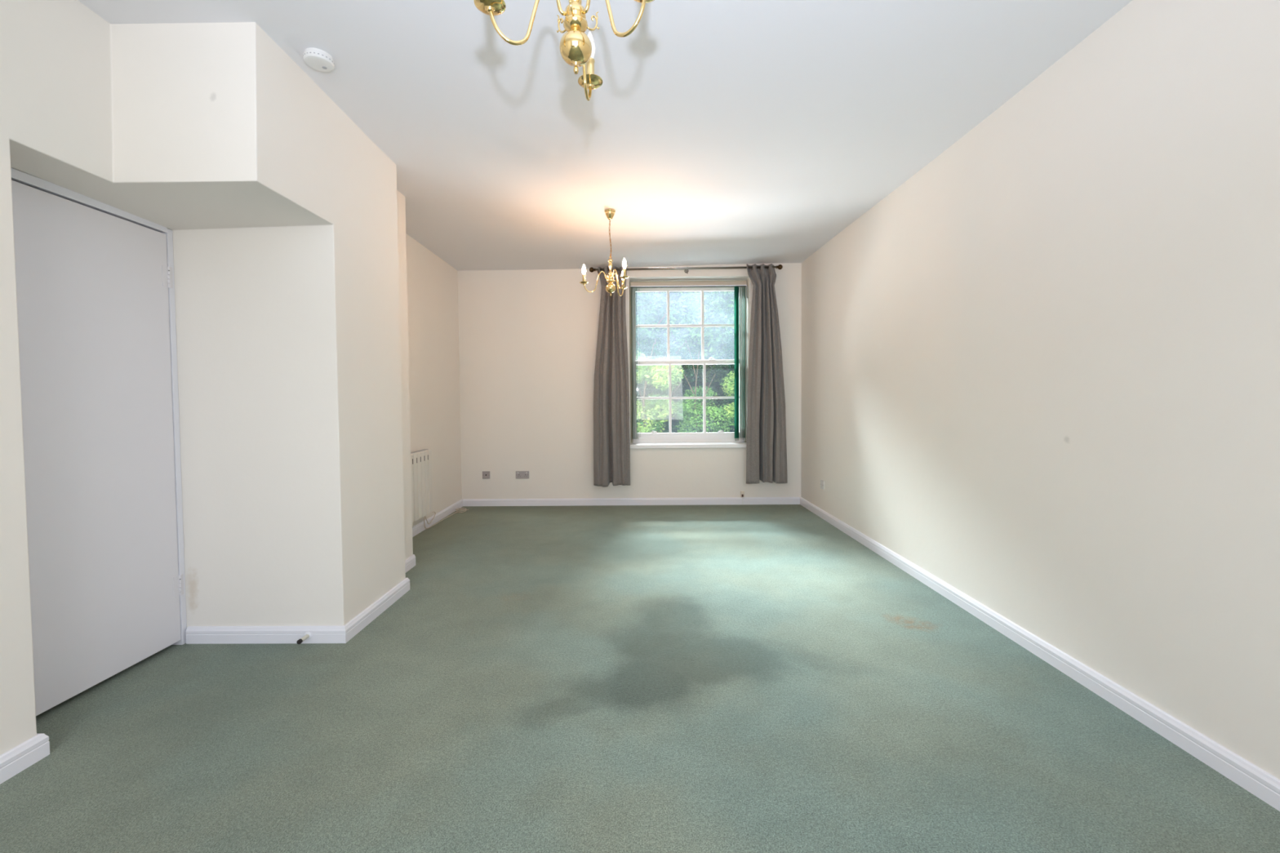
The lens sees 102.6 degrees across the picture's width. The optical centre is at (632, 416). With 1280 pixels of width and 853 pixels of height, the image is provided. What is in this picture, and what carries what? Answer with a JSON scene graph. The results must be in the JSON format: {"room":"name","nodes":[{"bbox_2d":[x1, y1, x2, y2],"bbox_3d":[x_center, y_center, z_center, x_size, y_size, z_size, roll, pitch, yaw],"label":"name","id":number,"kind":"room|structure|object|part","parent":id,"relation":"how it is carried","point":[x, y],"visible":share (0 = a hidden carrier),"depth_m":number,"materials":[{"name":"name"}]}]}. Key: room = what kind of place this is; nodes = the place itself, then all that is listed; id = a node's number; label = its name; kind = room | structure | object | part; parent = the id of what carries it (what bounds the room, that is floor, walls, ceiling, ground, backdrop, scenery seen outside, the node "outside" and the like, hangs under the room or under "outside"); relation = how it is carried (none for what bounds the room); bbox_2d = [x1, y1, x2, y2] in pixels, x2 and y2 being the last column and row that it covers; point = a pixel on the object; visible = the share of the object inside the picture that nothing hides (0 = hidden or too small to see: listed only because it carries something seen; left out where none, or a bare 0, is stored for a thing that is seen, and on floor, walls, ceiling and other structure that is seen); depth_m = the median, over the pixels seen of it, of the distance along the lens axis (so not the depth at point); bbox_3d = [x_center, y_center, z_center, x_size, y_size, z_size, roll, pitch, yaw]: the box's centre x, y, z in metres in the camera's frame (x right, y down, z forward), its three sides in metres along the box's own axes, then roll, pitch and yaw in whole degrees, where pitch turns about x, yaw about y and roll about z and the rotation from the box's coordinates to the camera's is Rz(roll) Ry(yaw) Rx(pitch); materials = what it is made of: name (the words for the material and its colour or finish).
{"room":"empty living room","nodes":[
{"label":"empty living room","id":0,"kind":"room"},
{"bbox_2d":[0,0,413,755],"bbox_3d":[-2.118,-0.157,0.544,1.356,2.920,6.260,0,2,1],"label":"wall","id":1,"kind":"structure","parent":0,"point":[286,220],"depth_m":2.48,"materials":[{"name":"paint"}]},
{"bbox_2d":[0,733,49,784],"bbox_3d":[-2.020,1.173,-0.405,0.058,0.080,4.281,0,2,1],"label":"baseboard","id":2,"kind":"structure","parent":1,"relation":"attached to","point":[13,762],"depth_m":1.66,"materials":[{"name":"white"}]},
{"bbox_2d":[10,167,186,715],"bbox_3d":[-2.271,0.116,2.099,0.120,2.039,0.821,0,2,1],"label":"door","id":3,"kind":"structure","parent":1,"relation":"in","point":[95,281],"depth_m":2.12,"materials":[{"name":"paint"}]},
{"bbox_2d":[185,577,409,644],"bbox_3d":[-1.799,1.067,2.877,0.791,0.080,0.716,0,2,1],"label":"baseboard","id":4,"kind":"structure","parent":1,"relation":"attached to","point":[344,633],"depth_m":2.52,"materials":[{"name":"white wood"}]},
{"bbox_2d":[296,631,311,644],"bbox_3d":[-1.591,1.078,2.481,0.038,0.038,0.074,0,2,1],"label":"door stop","id":5,"kind":"object","parent":4,"relation":"attached to","point":[308,635],"visible":1,"depth_m":2.50,"materials":[{"name":"white"}]},
{"bbox_3d":[-1.591,1.078,2.486,0.020,0.020,0.053,0,2,1],"label":"rod","id":6,"kind":"part","parent":5,"relation":"part of","materials":[{"name":"beige ceramic"}]},
{"bbox_3d":[-1.591,1.077,2.514,0.038,0.038,0.007,0,2,1],"label":"mounting plate","id":7,"kind":"part","parent":5,"relation":"part of","materials":[{"name":"white"}]},
{"bbox_2d":[404,554,415,572],"bbox_3d":[-1.577,1.046,3.471,0.018,0.080,0.476,0,2,1],"label":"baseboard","id":8,"kind":"object","parent":1,"relation":"attached to","point":[410,562],"visible":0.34,"depth_m":3.62,"materials":[{"name":"white wood"}]},
{"bbox_2d":[405,233,462,527],"bbox_3d":[-2.350,-0.292,4.865,0.816,2.920,2.379,0,2,1],"label":"wall","id":9,"kind":"structure","parent":0,"point":[433,313],"depth_m":5.06,"materials":[{"name":"paint"}]},
{"bbox_2d":[410,448,432,523],"bbox_3d":[-1.897,0.612,4.361,0.085,0.594,0.785,0,2,1],"label":"heater","id":10,"kind":"object","parent":9,"relation":"attached to","point":[420,460],"visible":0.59,"depth_m":4.52,"materials":[{"name":"white metal"}]},
{"bbox_2d":[410,448,428,453],"bbox_3d":[-1.899,0.317,4.352,0.034,0.005,0.745,0,2,1],"label":"grille","id":11,"kind":"object","parent":10,"relation":"attached to","point":[425,451],"depth_m":4.55,"materials":[{"name":"metal"}]},
{"bbox_2d":[412,499,462,537],"bbox_3d":[-1.924,1.009,4.752,0.018,0.080,2.080,0,2,1],"label":"baseboard","id":12,"kind":"structure","parent":9,"relation":"attached to","point":[420,527],"depth_m":5.03,"materials":[{"name":"white"}]},
{"bbox_2d":[77,0,1132,270],"bbox_3d":[-0.420,-1.617,1.549,4.556,0.252,8.391,0,2,1],"label":"ceiling","id":13,"kind":"structure","parent":0,"point":[713,131],"depth_m":2.52,"materials":[{"name":"white paint"}]},
{"bbox_2d":[302,47,334,71],"bbox_3d":[-1.317,-1.498,2.155,0.114,0.044,0.114,0,2,1],"label":"smoke detector","id":14,"kind":"object","parent":13,"relation":"attached to","point":[319,60],"visible":1,"depth_m":2.13,"materials":[{"name":"white plastic"}]},
{"bbox_2d":[474,0,654,101],"bbox_3d":[-0.149,-1.171,1.294,0.423,0.652,0.392,0,2,1],"label":"chandelier","id":15,"kind":"object","parent":13,"relation":"hanging from","point":[577,49],"visible":1,"depth_m":1.23,"materials":[{"name":"gold metal"}]},
{"bbox_3d":[-0.242,-0.951,1.210,0.190,0.165,0.009,-1,2,-24],"label":"arm","id":16,"kind":"part","parent":15,"relation":"part of","materials":[{"name":"gold metal"}]},
{"bbox_3d":[-0.128,-0.957,1.371,0.009,0.165,0.190,0,2,6],"label":"arm","id":17,"kind":"part","parent":15,"relation":"part of","materials":[{"name":"gold metal"}]},
{"bbox_3d":[-0.120,-1.055,1.459,0.032,0.081,0.032,0,2,1],"label":"bulb","id":18,"kind":"part","parent":15,"relation":"part of","materials":[{"name":"white glass"}]},
{"bbox_3d":[-0.046,-0.952,1.192,0.190,0.165,0.009,1,2,36],"label":"arm","id":19,"kind":"part","parent":15,"relation":"part of","materials":[{"name":"gold metal"}]},
{"bbox_2d":[579,208,629,296],"bbox_3d":[-0.215,-1.257,3.970,0.386,0.652,0.424,0,2,1],"label":"chandelier","id":20,"kind":"object","parent":13,"relation":"hanging from","point":[610,288],"visible":1,"depth_m":3.95,"materials":[{"name":"gold metal"}]},
{"bbox_3d":[-0.372,-1.134,3.959,0.032,0.081,0.032,0,2,1],"label":"bulb","id":21,"kind":"part","parent":20,"relation":"part of","materials":[{"name":"white glass"}]},
{"bbox_3d":[-0.281,-1.040,3.966,0.190,0.165,0.009,-1,2,-2],"label":"arm","id":22,"kind":"part","parent":20,"relation":"part of","materials":[{"name":"gold metal"}]},
{"bbox_3d":[-0.169,-1.373,3.960,0.022,0.295,0.010,0,2,1],"label":"chain","id":23,"kind":"part","parent":20,"relation":"part of","materials":[{"name":"gold metal"}]},
{"bbox_3d":[-0.106,-1.038,3.874,0.009,0.165,0.190,-2,2,-32],"label":"arm","id":24,"kind":"part","parent":20,"relation":"part of","materials":[{"name":"gold metal"}]},
{"bbox_3d":[-0.114,-1.045,4.072,0.009,0.165,0.190,0,2,28],"label":"arm","id":25,"kind":"part","parent":20,"relation":"part of","materials":[{"name":"gold metal"}]},
{"bbox_3d":[-0.058,-1.131,3.795,0.032,0.081,0.032,0,2,1],"label":"bulb","id":26,"kind":"part","parent":20,"relation":"part of","materials":[{"name":"white glass"}]},
{"bbox_2d":[457,262,801,499],"bbox_3d":[-0.081,-0.343,5.899,4.136,2.920,0.330,0,2,1],"label":"wall","id":27,"kind":"structure","parent":0,"point":[528,339],"depth_m":5.75,"materials":[{"name":"paint"}]},
{"bbox_2d":[482,471,489,479],"bbox_3d":[-1.645,0.662,5.773,0.086,0.086,0.013,0,2,1],"label":"socket","id":28,"kind":"object","parent":27,"relation":"attached to","point":[486,474],"visible":1,"depth_m":5.77,"materials":[{"name":"grey plastic"}]},
{"bbox_2d":[515,471,528,478],"bbox_3d":[-1.236,0.660,5.770,0.150,0.086,0.012,0,2,1],"label":"power socket","id":29,"kind":"object","parent":27,"relation":"attached to","point":[519,474],"visible":1,"depth_m":5.77,"materials":[{"name":"grey plastic"}]},
{"bbox_2d":[462,497,799,506],"bbox_3d":[-0.014,0.961,5.766,3.784,0.080,0.018,0,2,1],"label":"baseboard","id":30,"kind":"structure","parent":27,"relation":"attached to","point":[712,500],"depth_m":5.76,"materials":[{"name":"white wood"}]},
{"bbox_2d":[589,264,782,274],"bbox_3d":[0.584,-1.598,5.622,2.104,0.091,0.133,0,2,1],"label":"pole","id":31,"kind":"object","parent":27,"relation":"attached to","point":[592,269],"visible":0.89,"depth_m":5.57,"materials":[{"name":"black metal"}]},
{"bbox_2d":[593,266,630,487],"bbox_3d":[-0.230,-0.433,5.624,0.404,2.396,0.205,0,2,1],"label":"curtain","id":32,"kind":"object","parent":31,"relation":"hanging from","point":[611,441],"visible":0.94,"depth_m":5.57,"materials":[{"name":"fabric"}]},
{"bbox_3d":[0.584,-1.610,5.582,1.970,0.032,0.023,0,2,1],"label":"rod","id":33,"kind":"part","parent":31,"relation":"part of","materials":[{"name":"brown metal"}]},
{"bbox_2d":[746,263,787,484],"bbox_3d":[1.458,-0.463,5.607,0.452,2.389,0.198,0,2,1],"label":"curtain","id":34,"kind":"object","parent":31,"relation":"hanging from","point":[766,448],"visible":1,"depth_m":5.55,"materials":[{"name":"fabric"}]},
{"bbox_2d":[629,280,746,448],"bbox_3d":[0.642,-0.603,5.910,1.375,1.908,0.437,0,2,1],"label":"window","id":35,"kind":"structure","parent":27,"relation":"in","point":[653,439],"depth_m":6.01,"materials":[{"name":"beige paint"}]},
{"bbox_3d":[0.649,-1.063,6.048,1.295,0.902,0.038,0,2,1],"label":"sash","id":36,"kind":"part","parent":35,"relation":"part of","materials":[{"name":"white paint"}]},
{"bbox_3d":[0.656,-0.184,6.026,1.295,0.938,0.038,0,2,1],"label":"sash","id":37,"kind":"part","parent":35,"relation":"part of","materials":[{"name":"white paint"}]},
{"bbox_3d":[0.659,0.218,6.017,1.207,0.008,0.006,0,2,1],"label":"rail moulding","id":38,"kind":"part","parent":35,"relation":"part of","materials":[{"name":"white paint"}]},
{"bbox_2d":[630,280,746,441],"bbox_3d":[0.647,-0.620,5.873,1.320,1.817,0.089,0,2,1],"label":"window frame","id":39,"kind":"structure","parent":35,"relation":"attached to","point":[744,283],"depth_m":5.85,"materials":[{"name":"white wood"}]},
{"bbox_3d":[0.089,-0.618,5.861,0.004,1.714,0.004,0,2,19],"label":"control cord","id":40,"kind":"part","parent":39,"relation":"part of","materials":[{"name":"white plastic"}]},
{"bbox_3d":[0.640,-1.507,5.845,1.320,0.042,0.060,0,2,1],"label":"head rail","id":41,"kind":"part","parent":39,"relation":"part of","materials":[{"name":"beige"}]},
{"bbox_3d":[0.648,0.332,5.842,1.375,0.043,0.242,0,2,1],"label":"sill","id":42,"kind":"part","parent":35,"relation":"part of","materials":[{"name":"white paint"}]},
{"bbox_2d":[740,491,744,504],"bbox_3d":[1.237,0.914,5.749,0.040,0.148,0.027,0,2,1],"label":"outlet","id":43,"kind":"object","parent":27,"relation":"attached to","point":[742,493],"visible":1,"depth_m":5.75,"materials":[{"name":"beige plastic"}]},
{"bbox_2d":[0,504,1279,852],"bbox_3d":[-0.398,1.196,1.623,4.556,0.120,8.361,0,2,1],"label":"floor","id":44,"kind":"structure","parent":0,"point":[720,678],"depth_m":1.86,"materials":[{"name":"carpet"}]},
{"bbox_2d":[423,507,468,528],"bbox_3d":[-1.866,0.956,5.100,0.104,0.158,0.916,0,2,6],"label":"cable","id":45,"kind":"object","parent":44,"relation":"on","point":[456,509],"visible":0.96,"depth_m":5.07,"materials":[{"name":"beige"}]},
{"bbox_2d":[800,0,1279,779],"bbox_3d":[1.950,-0.223,1.622,0.200,2.920,8.891,0,2,1],"label":"wall","id":46,"kind":"structure","parent":0,"point":[1040,372],"depth_m":2.04,"materials":[{"name":"paint"}]},
{"bbox_2d":[820,480,824,489],"bbox_3d":[1.882,0.678,5.078,0.012,0.086,0.086,0,2,1],"label":"power socket","id":47,"kind":"object","parent":46,"relation":"attached to","point":[822,482],"visible":1,"depth_m":5.06,"materials":[{"name":"white plastic"}]},
{"bbox_2d":[800,497,1279,811],"bbox_3d":[1.850,1.079,1.589,0.018,0.080,8.341,0,2,1],"label":"baseboard","id":48,"kind":"structure","parent":46,"relation":"attached to","point":[1260,783],"depth_m":2.00,"materials":[{"name":"white"}]},
{"label":"outside","id":49,"kind":"structure","parent":0,"visible":0},
{"bbox_3d":[1.175,1.274,18.160,30.000,0.150,23.759,0,2,1],"label":"ground","id":50,"kind":"structure","parent":49,"visible":0},
{"bbox_2d":[635,342,684,432],"bbox_3d":[0.269,0.131,9.046,1.384,2.732,1.410,1,3,45],"label":"shrub","id":51,"kind":"object","parent":50,"relation":"on","point":[651,417],"visible":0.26,"depth_m":8.92,"materials":[{"name":"green plant"}]},
{"bbox_2d":[635,291,692,399],"bbox_3d":[-0.252,-1.785,12.092,3.536,6.379,3.315,0,2,1],"label":"tree","id":52,"kind":"object","parent":50,"relation":"on","point":[646,335],"visible":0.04,"depth_m":11.34,"materials":[{"name":"green plant"}]},
{"bbox_2d":[635,338,702,432],"bbox_3d":[0.506,-0.216,10.348,2.073,3.339,2.170,0,2,1],"label":"bush","id":53,"kind":"object","parent":50,"relation":"on","point":[646,350],"visible":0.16,"depth_m":10.35,"materials":[{"name":"green plant"}]},
{"bbox_2d":[635,291,734,432],"bbox_3d":[2.166,-2.595,19.182,7.516,8.683,7.742,-1,2,-17],"label":"tree","id":54,"kind":"object","parent":50,"relation":"on","point":[716,386],"visible":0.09,"depth_m":16.64,"materials":[{"name":"green plant"}]},
{"bbox_2d":[661,291,734,432],"bbox_3d":[1.936,-2.080,12.495,3.210,6.908,3.911,0,2,1],"label":"tree","id":55,"kind":"object","parent":50,"relation":"on","point":[716,339],"visible":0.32,"depth_m":11.48,"materials":[{"name":"green plant"}]},
{"bbox_2d":[671,339,734,432],"bbox_3d":[1.313,0.011,9.454,1.174,2.929,1.232,0,2,1],"label":"shrub","id":56,"kind":"object","parent":50,"relation":"on","point":[697,404],"visible":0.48,"depth_m":9.37,"materials":[{"name":"green plant"}]},
{"bbox_2d":[709,330,734,430],"bbox_3d":[2.464,-0.234,10.427,1.890,3.339,2.087,1,2,38],"label":"bush","id":57,"kind":"object","parent":50,"relation":"on","point":[722,373],"visible":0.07,"depth_m":10.40,"materials":[{"name":"green plant"}]},
{"bbox_2d":[711,291,734,370],"bbox_3d":[3.406,-1.772,12.357,3.219,6.278,3.711,1,2,36],"label":"tree","id":58,"kind":"object","parent":50,"relation":"on","point":[731,303],"visible":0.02,"depth_m":11.81,"materials":[{"name":"green plant"}]},
{"bbox_2d":[720,370,734,430],"bbox_3d":[2.075,0.306,9.114,1.274,2.349,1.027,0,2,1],"label":"shrub","id":59,"kind":"object","parent":50,"relation":"on","point":[729,383],"visible":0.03,"depth_m":8.91,"materials":[{"name":"green plant"}]}
]}

